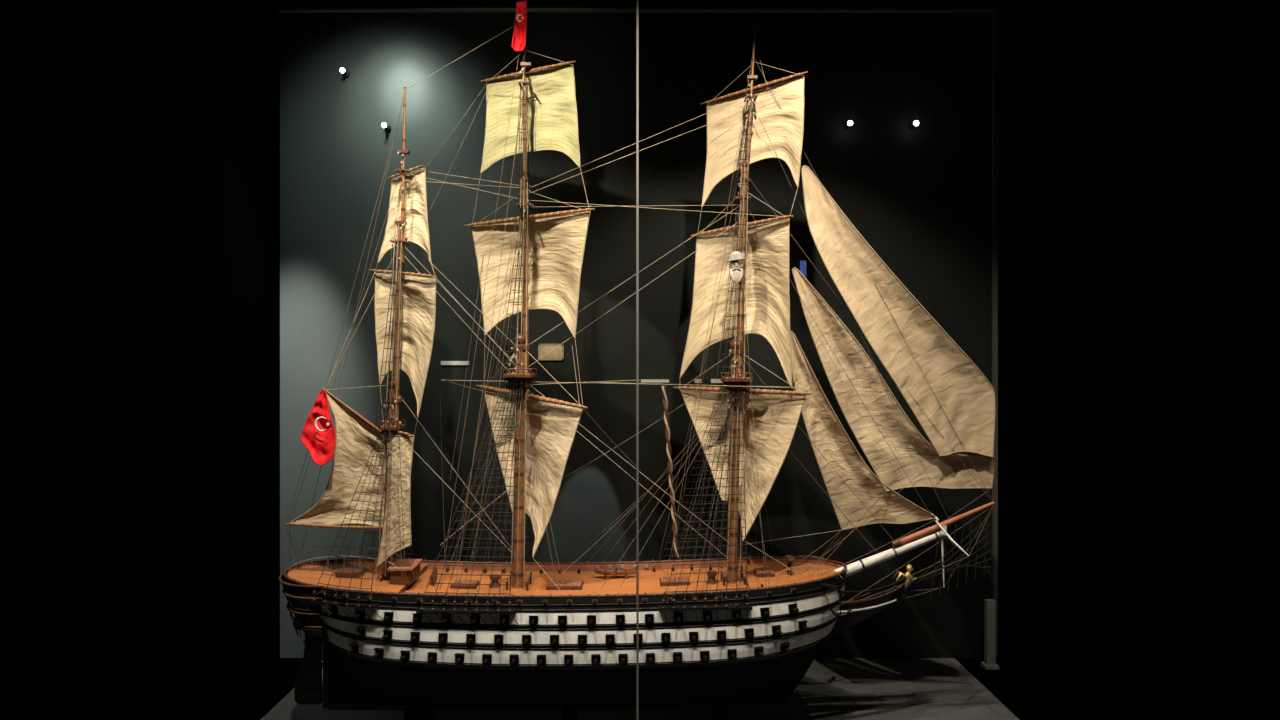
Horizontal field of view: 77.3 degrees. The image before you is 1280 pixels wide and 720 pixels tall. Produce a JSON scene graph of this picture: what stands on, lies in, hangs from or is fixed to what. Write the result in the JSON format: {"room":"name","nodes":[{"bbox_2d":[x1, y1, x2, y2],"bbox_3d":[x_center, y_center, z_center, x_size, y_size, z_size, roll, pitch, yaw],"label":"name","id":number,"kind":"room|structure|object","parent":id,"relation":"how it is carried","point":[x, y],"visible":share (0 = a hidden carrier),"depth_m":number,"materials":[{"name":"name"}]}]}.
{"room":"museum","nodes":[
{"label":"museum","id":0,"kind":"room"},
{"bbox_2d":[0,0,279,719],"bbox_3d":[-4.460,-0.340,7.525,0.100,7.980,4.550,0,0,0],"label":"wall","id":1,"kind":"structure","parent":0,"point":[140,139],"depth_m":7.01,"materials":[{"name":"black paint"}]},
{"bbox_2d":[206,658,1068,719],"bbox_3d":[-0.025,3.700,7.525,8.770,0.100,4.550,0,0,0],"label":"floor","id":2,"kind":"structure","parent":0,"point":[831,688],"depth_m":8.57,"materials":[{"name":"black fabric"}]},
{"bbox_2d":[636,0,638,719],"bbox_3d":[-0.025,-0.340,6.550,8.770,7.980,0.012,0,0,0],"label":"glass","id":3,"kind":"object","parent":2,"relation":"on","point":[637,1],"visible":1,"depth_m":6.54,"materials":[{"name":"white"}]},
{"bbox_2d":[279,0,995,719],"bbox_3d":[-0.027,0.032,8.000,7.170,7.237,1.609,0,0,0],"label":"model","id":4,"kind":"object","parent":2,"relation":"on","point":[417,637],"visible":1,"depth_m":7.95},
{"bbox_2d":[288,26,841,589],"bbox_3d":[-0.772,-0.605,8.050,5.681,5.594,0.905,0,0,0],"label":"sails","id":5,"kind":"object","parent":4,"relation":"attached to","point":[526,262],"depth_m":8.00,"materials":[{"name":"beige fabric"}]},
{"bbox_2d":[981,599,998,669],"bbox_3d":[4.156,3.250,9.500,0.160,0.800,0.140,0,0,0],"label":"post","id":6,"kind":"object","parent":2,"relation":"on","point":[989,663],"visible":1,"depth_m":9.46,"materials":[{"name":"grey"}]},
{"bbox_2d":[280,7,995,657],"bbox_3d":[-0.025,-0.340,9.850,8.970,7.980,0.100,0,0,0],"label":"wall","id":7,"kind":"structure","parent":0,"point":[920,197],"depth_m":9.80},
{"bbox_2d":[340,68,349,76],"bbox_3d":[-3.589,-3.503,9.710,0.080,0.080,0.180,0,0,0],"label":"spotlight","id":8,"kind":"object","parent":7,"relation":"attached to","point":[346,73],"visible":1,"depth_m":9.75,"materials":[{"name":"black metal"}]},
{"bbox_2d":[382,123,390,130],"bbox_3d":[-3.087,-2.842,9.710,0.080,0.080,0.180,0,0,0],"label":"spotlight","id":9,"kind":"object","parent":7,"relation":"attached to","point":[387,127],"visible":1,"depth_m":9.75,"materials":[{"name":"black metal"}]},
{"bbox_2d":[441,361,468,364],"bbox_3d":[-2.264,0.037,9.788,0.343,0.049,0.020,0,0,0],"label":"wall label","id":10,"kind":"object","parent":7,"relation":"attached to","point":[442,362],"visible":1,"depth_m":9.78,"materials":[{"name":"grey"}]},
{"bbox_2d":[538,344,563,359],"bbox_3d":[-1.089,-0.098,9.788,0.314,0.204,0.030,0,0,0],"label":"label","id":11,"kind":"object","parent":7,"relation":"attached to","point":[557,353],"visible":0.94,"depth_m":9.78,"materials":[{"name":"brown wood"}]},
{"bbox_2d":[278,8,993,11],"bbox_3d":[-0.025,-4.270,9.770,8.770,0.030,0.050,0,0,0],"label":"trim","id":12,"kind":"structure","parent":7,"relation":"attached to","point":[279,9],"depth_m":9.75,"materials":[{"name":"grey metal"}]},
{"bbox_2d":[641,379,668,382],"bbox_3d":[0.183,0.257,9.788,0.343,0.037,0.020,0,0,0],"label":"wall label","id":13,"kind":"object","parent":7,"relation":"attached to","point":[642,380],"visible":1,"depth_m":9.78,"materials":[{"name":"grey paper"}]},
{"bbox_2d":[711,379,722,382],"bbox_3d":[1.003,0.257,9.788,0.270,0.049,0.020,0,0,0],"label":"wall label","id":14,"kind":"object","parent":7,"relation":"attached to","point":[712,380],"visible":0.5,"depth_m":9.78,"materials":[{"name":"grey paper"}]},
{"bbox_2d":[798,259,807,279],"bbox_3d":[1.994,-1.101,9.788,0.118,0.265,0.030,0,0,0],"label":"display screen","id":15,"kind":"object","parent":7,"relation":"attached to","point":[802,263],"visible":0.61,"depth_m":9.78,"materials":[{"name":"blue"}]},
{"bbox_2d":[844,121,852,128],"bbox_3d":[2.536,-2.866,9.710,0.080,0.080,0.180,0,0,0],"label":"spotlight","id":16,"kind":"object","parent":7,"relation":"attached to","point":[847,125],"visible":1,"depth_m":9.75,"materials":[{"name":"black metal"}]},
{"bbox_2d":[909,121,918,128],"bbox_3d":[3.332,-2.866,9.710,0.080,0.080,0.180,0,0,0],"label":"spotlight","id":17,"kind":"object","parent":7,"relation":"attached to","point":[912,125],"visible":1,"depth_m":9.75,"materials":[{"name":"black metal"}]},
{"bbox_2d":[274,0,1001,6],"bbox_3d":[-0.025,-4.380,7.525,8.970,0.100,4.550,0,0,0],"label":"ceiling","id":18,"kind":"structure","parent":0,"point":[282,3],"depth_m":9.69,"materials":[{"name":"black fabric"}]},
{"bbox_2d":[996,0,1279,719],"bbox_3d":[4.410,-0.340,7.525,0.100,7.980,4.550,0,0,0],"label":"wall","id":19,"kind":"structure","parent":0,"point":[1139,140],"depth_m":6.97,"materials":[{"name":"black paint"}]},
{"bbox_2d":[992,8,997,655],"bbox_3d":[4.330,-0.340,9.760,0.050,7.880,0.050,0,0,0],"label":"trim","id":20,"kind":"structure","parent":19,"relation":"attached to","point":[995,10],"depth_m":9.74,"materials":[{"name":"grey"}]}
]}

